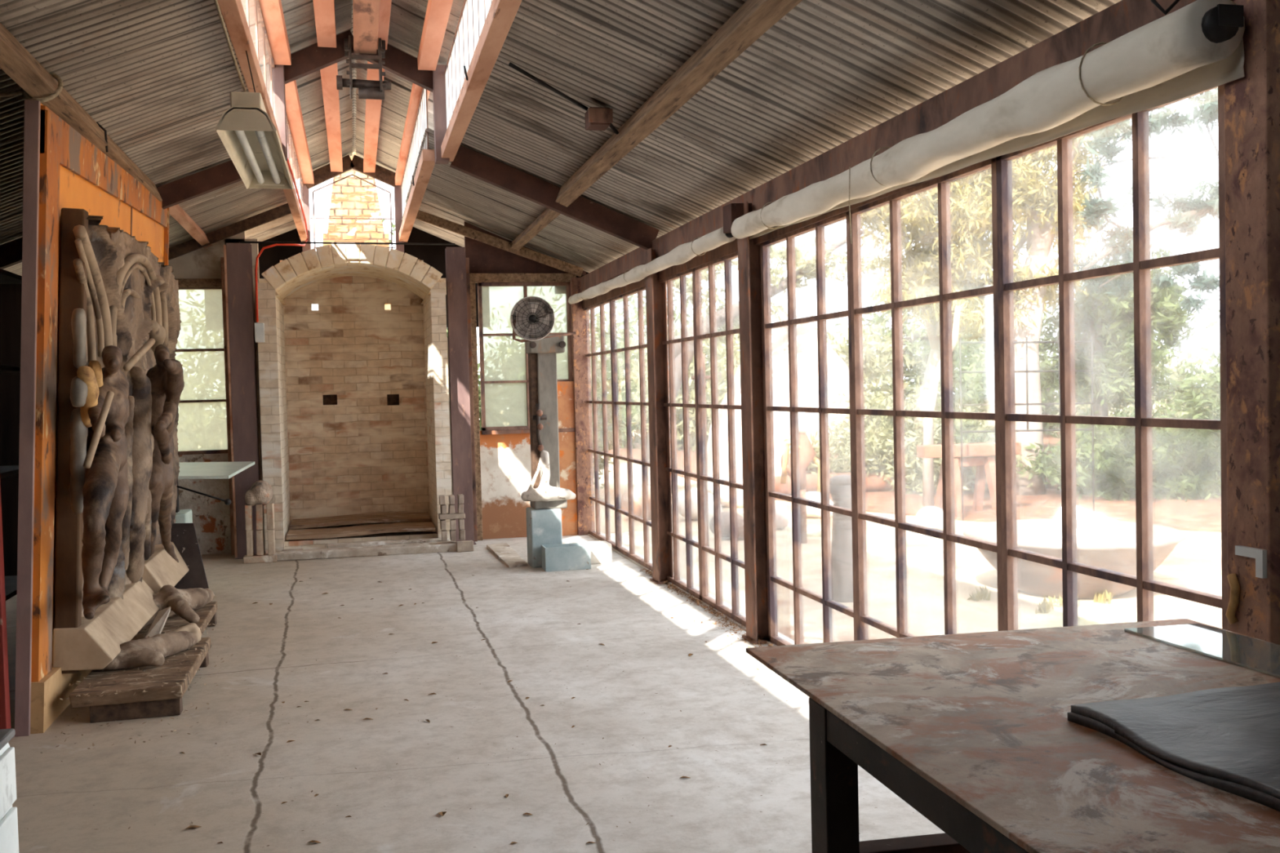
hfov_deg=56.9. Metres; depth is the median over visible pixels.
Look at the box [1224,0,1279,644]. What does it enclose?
steel column
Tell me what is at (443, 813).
dry leaf
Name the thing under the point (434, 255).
wall
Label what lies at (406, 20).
ceiling
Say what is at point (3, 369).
shelf
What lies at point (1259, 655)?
sheet
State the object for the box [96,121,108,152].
wire hook
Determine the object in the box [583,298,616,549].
window
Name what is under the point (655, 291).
steel column
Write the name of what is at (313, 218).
window
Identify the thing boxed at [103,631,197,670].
fragment
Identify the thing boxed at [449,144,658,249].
rafter
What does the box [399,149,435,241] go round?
beam
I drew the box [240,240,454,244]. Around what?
rod
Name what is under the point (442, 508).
brick
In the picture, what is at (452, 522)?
brick
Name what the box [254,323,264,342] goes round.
junction box
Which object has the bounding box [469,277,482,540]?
timber post
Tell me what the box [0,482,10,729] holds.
post
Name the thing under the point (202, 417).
window
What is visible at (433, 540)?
threshold slab
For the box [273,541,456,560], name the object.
threshold stone
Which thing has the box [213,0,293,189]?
hanging light
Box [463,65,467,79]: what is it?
ring
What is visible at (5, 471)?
shelf
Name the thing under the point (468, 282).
timber post
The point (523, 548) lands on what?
floor grit
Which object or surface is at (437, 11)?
rafter
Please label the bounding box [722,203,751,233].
bracket
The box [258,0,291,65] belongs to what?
rafter
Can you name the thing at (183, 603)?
fragment
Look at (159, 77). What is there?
ceiling
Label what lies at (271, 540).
brick
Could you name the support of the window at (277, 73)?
on the beam at (233, 12)
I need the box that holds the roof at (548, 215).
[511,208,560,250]
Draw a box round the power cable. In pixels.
[254,157,308,322]
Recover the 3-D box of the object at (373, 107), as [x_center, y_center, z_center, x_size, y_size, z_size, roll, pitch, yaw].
[-2.543,-2.887,11.206,0.131,0.092,4.831,-2,2,-14]
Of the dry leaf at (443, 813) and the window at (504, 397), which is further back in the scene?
the window at (504, 397)
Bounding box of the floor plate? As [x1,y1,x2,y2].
[486,542,527,568]
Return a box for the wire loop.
[1151,0,1180,14]
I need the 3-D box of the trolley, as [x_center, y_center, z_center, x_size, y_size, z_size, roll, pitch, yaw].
[-1.992,-2.561,8.501,0.381,0.425,0.284,-2,2,-14]
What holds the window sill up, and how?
attached to the wall at (505, 459)
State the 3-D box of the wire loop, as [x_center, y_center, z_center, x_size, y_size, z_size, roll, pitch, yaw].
[1.489,-1.270,3.336,0.112,0.229,0.061,-2,2,-14]
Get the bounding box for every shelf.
[0,268,22,284]
[0,364,20,373]
[0,465,18,478]
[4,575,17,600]
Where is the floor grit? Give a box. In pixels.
[26,548,913,850]
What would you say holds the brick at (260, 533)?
on the brick at (255, 558)
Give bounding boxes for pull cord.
[848,166,851,244]
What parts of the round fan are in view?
blade, blade, blade, blade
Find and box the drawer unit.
[0,728,18,852]
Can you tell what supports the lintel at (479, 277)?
attached to the wall at (505, 459)
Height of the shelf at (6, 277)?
0.025 m
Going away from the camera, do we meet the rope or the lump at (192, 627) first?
the rope
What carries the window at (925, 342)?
on the curb
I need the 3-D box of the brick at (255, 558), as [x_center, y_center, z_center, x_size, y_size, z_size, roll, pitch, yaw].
[-3.540,1.230,11.014,0.299,0.066,0.167,-2,2,-14]
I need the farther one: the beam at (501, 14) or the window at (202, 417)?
the window at (202, 417)
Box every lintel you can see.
[173,278,222,287]
[469,273,576,283]
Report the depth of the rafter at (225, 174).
8.80 m
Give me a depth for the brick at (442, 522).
11.38 m
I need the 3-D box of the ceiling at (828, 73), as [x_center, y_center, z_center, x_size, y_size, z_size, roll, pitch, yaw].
[0.214,-1.775,5.715,2.030,0.864,14.300,-2,2,-14]
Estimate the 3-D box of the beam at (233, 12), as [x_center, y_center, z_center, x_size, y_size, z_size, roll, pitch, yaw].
[-1.415,-1.871,3.516,0.082,0.092,10.802,-2,2,-14]
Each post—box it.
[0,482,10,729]
[220,257,235,555]
[223,244,237,557]
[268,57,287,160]
[301,183,311,251]
[394,185,404,255]
[432,64,449,164]
[466,257,477,542]
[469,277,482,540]
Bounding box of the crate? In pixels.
[568,540,612,564]
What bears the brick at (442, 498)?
on the brick at (442, 508)
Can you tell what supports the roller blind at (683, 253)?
attached to the beam at (729, 248)
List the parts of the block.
panel, panel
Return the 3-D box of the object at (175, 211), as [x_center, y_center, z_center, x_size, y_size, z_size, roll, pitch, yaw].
[-3.925,-1.769,10.219,0.114,0.124,2.800,-2,2,-14]
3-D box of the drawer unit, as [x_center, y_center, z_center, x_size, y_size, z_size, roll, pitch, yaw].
[-1.955,1.203,2.818,0.586,0.600,1.170,-2,2,-14]
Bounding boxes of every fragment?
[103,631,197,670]
[142,584,214,627]
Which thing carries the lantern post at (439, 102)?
on the beam at (501, 14)
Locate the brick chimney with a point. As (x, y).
(352, 197)
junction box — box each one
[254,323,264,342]
[584,106,613,130]
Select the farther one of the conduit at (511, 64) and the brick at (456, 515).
the brick at (456, 515)
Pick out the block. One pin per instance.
(577, 556)
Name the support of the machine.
on the floor
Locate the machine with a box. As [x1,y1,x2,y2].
[520,334,575,568]
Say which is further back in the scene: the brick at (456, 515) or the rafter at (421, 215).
the rafter at (421, 215)
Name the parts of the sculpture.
arch moulding, arch moulding, arch moulding, arch moulding, arch moulding, arch moulding, arch moulding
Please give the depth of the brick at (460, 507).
11.41 m
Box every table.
[174,461,254,523]
[746,618,1279,852]
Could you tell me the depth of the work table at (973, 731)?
2.43 m
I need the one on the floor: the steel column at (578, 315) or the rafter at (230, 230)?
the steel column at (578, 315)
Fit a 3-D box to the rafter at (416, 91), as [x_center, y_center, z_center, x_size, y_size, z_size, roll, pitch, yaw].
[-2.200,-2.758,11.294,0.130,0.092,4.832,-2,2,-14]
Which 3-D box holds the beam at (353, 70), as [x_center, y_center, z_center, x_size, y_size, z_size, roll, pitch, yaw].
[-1.458,-2.950,6.023,0.240,0.075,15.750,-2,2,-14]
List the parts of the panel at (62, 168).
rail, rail, rail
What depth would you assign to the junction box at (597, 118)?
6.75 m
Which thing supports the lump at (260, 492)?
on the brick at (259, 508)
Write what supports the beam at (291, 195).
attached to the rafter at (230, 230)
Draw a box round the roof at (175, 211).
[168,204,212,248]
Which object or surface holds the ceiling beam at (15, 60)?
attached to the rafter
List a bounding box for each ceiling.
[0,0,287,275]
[244,213,296,241]
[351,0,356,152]
[355,0,464,173]
[401,203,464,247]
[405,0,1121,272]
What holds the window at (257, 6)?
on the beam at (233, 12)
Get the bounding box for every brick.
[243,553,277,563]
[244,504,253,530]
[245,529,253,556]
[255,504,262,529]
[256,528,264,555]
[266,503,274,529]
[266,528,275,555]
[281,548,302,551]
[438,512,465,519]
[439,494,445,505]
[440,504,446,514]
[440,519,445,530]
[441,529,447,541]
[448,494,454,504]
[448,503,454,513]
[449,519,456,530]
[449,529,456,541]
[456,540,473,552]
[457,493,463,504]
[457,503,463,513]
[458,518,464,529]
[458,528,465,540]
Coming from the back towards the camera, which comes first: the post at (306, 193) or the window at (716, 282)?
the post at (306, 193)
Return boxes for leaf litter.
[640,568,803,693]
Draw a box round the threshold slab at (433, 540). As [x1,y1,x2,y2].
[327,537,448,548]
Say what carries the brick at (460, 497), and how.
on the brick at (460, 507)
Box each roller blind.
[568,226,735,304]
[731,0,1244,239]
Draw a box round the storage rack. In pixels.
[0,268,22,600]
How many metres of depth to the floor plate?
10.90 m
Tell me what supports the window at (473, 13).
on the beam at (501, 14)
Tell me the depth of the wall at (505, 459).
12.28 m
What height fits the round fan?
0.394 m
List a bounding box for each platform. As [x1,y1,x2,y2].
[68,637,211,723]
[130,601,217,640]
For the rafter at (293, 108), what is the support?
on the post at (306, 193)
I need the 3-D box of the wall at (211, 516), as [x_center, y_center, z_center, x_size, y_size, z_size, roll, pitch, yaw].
[-4.643,-0.364,11.547,1.822,3.272,0.122,-2,2,-14]
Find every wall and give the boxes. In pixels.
[0,284,22,576]
[168,231,265,555]
[257,226,478,327]
[447,222,586,539]
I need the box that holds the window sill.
[481,427,574,435]
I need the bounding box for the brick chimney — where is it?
[322,151,391,310]
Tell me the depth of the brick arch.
12.63 m
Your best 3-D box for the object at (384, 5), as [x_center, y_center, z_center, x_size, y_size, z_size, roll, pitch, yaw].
[-0.685,-2.671,3.542,0.132,0.092,10.552,-2,2,-14]
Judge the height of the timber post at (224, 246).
2.983 m
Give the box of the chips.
[40,623,232,753]
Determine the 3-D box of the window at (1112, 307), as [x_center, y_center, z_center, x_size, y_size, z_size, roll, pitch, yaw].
[1.523,0.183,3.874,0.045,2.395,1.200,-2,2,-14]
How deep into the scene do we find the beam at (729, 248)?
7.62 m
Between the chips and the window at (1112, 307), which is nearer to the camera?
the window at (1112, 307)
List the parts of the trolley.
plate, plate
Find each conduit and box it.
[508,62,587,111]
[608,123,618,134]
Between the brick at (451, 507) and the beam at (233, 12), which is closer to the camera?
the beam at (233, 12)
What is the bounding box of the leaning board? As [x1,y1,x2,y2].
[170,523,212,601]
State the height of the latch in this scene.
0.075 m
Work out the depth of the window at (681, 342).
8.77 m
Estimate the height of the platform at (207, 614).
0.157 m
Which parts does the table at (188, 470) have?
lever, knob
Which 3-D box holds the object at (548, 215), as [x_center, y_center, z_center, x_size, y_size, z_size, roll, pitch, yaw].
[-0.942,-1.818,10.734,0.109,0.115,3.200,-2,2,-14]
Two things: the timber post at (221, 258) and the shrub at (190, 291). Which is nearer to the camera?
the timber post at (221, 258)
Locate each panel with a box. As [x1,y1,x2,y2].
[14,99,169,736]
[557,381,577,536]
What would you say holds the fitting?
attached to the steel column at (1252, 100)
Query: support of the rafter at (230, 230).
attached to the ceiling at (159, 77)
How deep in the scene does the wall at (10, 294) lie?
9.50 m
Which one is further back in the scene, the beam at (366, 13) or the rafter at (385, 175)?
the rafter at (385, 175)
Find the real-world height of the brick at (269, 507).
0.241 m
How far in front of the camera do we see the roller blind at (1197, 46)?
3.75 m
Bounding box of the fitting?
[1225,573,1239,624]
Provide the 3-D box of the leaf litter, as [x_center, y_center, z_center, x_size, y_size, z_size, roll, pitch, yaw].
[0.468,1.264,7.660,0.290,0.035,4.622,-2,2,-14]
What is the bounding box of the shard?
[145,606,170,637]
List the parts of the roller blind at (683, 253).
tie cord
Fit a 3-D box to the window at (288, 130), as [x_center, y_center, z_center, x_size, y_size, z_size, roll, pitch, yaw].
[-3.288,-2.408,11.204,0.020,0.550,4.495,-2,2,-14]
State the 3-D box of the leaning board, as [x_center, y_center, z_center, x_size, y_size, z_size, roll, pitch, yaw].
[-3.321,1.029,8.604,0.563,0.620,0.307,-1,2,4]
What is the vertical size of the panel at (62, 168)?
3.040 m
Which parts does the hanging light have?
cord, plate, plate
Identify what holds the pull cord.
hanging from the roller blind at (1197, 46)
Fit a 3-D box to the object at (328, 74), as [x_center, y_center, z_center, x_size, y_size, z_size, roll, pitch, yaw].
[-2.892,-2.876,11.122,0.132,0.092,4.832,-2,2,-14]
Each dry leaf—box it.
[185,825,200,829]
[308,840,320,843]
[438,811,446,816]
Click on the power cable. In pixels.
(288, 162)
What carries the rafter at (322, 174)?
on the post at (306, 193)
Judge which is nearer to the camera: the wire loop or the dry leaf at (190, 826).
the wire loop
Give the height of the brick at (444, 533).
0.102 m
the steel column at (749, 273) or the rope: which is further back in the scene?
the steel column at (749, 273)
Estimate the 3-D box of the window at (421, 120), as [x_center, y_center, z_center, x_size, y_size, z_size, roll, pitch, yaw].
[-2.184,-2.439,11.316,0.020,0.550,4.772,-2,2,-14]
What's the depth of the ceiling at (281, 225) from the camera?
12.83 m
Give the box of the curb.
[587,533,776,646]
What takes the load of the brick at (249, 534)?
on the brick at (255, 558)
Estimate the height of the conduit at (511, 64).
0.229 m
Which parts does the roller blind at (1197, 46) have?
tie cord, tie cord, tie cord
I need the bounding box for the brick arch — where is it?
[257,244,451,553]
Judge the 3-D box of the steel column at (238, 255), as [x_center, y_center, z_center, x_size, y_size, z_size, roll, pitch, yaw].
[-3.782,-0.242,11.284,0.260,3.000,0.170,-2,2,-14]
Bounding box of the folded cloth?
[1067,681,1279,812]
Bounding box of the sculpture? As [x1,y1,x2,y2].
[52,207,189,674]
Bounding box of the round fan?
[510,296,576,342]
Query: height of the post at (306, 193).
0.970 m
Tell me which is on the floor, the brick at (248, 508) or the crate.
the crate
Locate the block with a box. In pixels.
[541,542,591,571]
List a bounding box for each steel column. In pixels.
[226,242,259,559]
[444,246,476,545]
[569,277,591,535]
[644,248,673,584]
[737,201,769,644]
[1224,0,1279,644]
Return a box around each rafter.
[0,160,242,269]
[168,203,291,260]
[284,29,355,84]
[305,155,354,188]
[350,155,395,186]
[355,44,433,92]
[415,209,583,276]
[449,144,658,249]
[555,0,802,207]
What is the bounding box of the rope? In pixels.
[0,71,63,102]
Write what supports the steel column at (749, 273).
on the floor
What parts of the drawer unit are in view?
drawer, drawer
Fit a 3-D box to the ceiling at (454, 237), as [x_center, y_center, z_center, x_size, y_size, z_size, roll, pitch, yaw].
[-2.179,-2.200,13.203,0.900,0.396,1.400,-2,2,-14]
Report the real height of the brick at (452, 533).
0.104 m
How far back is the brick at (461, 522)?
11.42 m
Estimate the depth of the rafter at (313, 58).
8.66 m
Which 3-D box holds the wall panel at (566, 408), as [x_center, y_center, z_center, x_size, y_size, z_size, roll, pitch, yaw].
[-0.786,0.337,12.403,0.210,1.620,0.070,-2,2,-14]
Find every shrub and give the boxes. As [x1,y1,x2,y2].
[186,289,201,450]
[382,219,525,431]
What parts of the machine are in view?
feed rod, handwheel knob, handwheel knob, handwheel knob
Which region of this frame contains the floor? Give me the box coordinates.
[5,534,945,852]
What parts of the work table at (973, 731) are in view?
leg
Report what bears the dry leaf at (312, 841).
on the floor
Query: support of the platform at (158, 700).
on the floor
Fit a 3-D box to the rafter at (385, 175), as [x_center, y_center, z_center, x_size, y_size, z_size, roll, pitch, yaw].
[-3.041,-2.929,13.540,0.567,0.356,0.070,-2,2,-14]
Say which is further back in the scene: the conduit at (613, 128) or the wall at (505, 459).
the wall at (505, 459)
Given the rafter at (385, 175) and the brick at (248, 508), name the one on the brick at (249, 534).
the brick at (248, 508)
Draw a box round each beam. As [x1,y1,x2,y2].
[0,22,162,201]
[217,0,281,145]
[283,160,307,241]
[352,0,380,53]
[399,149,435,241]
[440,0,521,161]
[579,0,1234,292]
[582,159,987,308]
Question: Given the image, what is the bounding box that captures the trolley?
[336,35,391,99]
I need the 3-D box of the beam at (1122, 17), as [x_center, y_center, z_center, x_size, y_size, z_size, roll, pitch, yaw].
[1.024,-1.298,5.770,0.120,0.150,14.000,-2,2,-14]
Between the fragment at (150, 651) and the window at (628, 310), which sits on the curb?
the window at (628, 310)
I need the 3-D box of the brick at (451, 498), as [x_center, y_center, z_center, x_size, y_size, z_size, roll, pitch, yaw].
[-1.823,0.709,11.432,0.053,0.084,0.113,-2,2,-14]
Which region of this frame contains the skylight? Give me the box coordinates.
[240,0,352,179]
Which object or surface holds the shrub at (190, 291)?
on the ground
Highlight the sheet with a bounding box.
[1124,623,1279,678]
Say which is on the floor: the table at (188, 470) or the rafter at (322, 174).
the table at (188, 470)
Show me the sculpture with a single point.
(121, 383)
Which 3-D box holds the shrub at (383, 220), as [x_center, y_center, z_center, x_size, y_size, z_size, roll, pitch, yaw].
[-1.782,-1.101,16.782,3.888,4.890,1.734,-2,2,-22]
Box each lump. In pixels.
[173,622,201,643]
[244,480,272,506]
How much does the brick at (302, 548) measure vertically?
0.075 m
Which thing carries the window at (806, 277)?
on the curb
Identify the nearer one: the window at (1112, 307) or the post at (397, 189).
the window at (1112, 307)
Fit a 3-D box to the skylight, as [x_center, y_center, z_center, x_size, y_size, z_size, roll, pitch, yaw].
[-1.828,-2.750,5.939,0.730,0.367,15.750,-2,2,-14]
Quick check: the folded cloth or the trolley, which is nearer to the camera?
the folded cloth
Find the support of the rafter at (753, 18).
on the rafter
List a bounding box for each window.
[174,287,227,454]
[246,0,275,111]
[285,111,303,217]
[310,173,395,248]
[400,88,428,215]
[444,0,492,128]
[477,282,573,431]
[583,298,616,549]
[609,285,652,570]
[659,268,701,599]
[693,252,746,626]
[760,210,857,645]
[848,156,1003,640]
[995,84,1227,631]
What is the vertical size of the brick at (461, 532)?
0.105 m
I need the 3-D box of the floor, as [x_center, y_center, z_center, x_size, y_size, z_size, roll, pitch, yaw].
[-1.546,1.443,6.048,5.140,0.120,15.600,-2,2,-14]
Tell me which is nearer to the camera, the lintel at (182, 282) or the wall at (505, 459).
the lintel at (182, 282)
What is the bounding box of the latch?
[1235,545,1266,578]
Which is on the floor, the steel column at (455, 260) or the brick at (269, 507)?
the steel column at (455, 260)
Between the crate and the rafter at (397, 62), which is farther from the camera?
the crate
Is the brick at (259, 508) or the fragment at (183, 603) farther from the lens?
the brick at (259, 508)
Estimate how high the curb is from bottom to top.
0.032 m

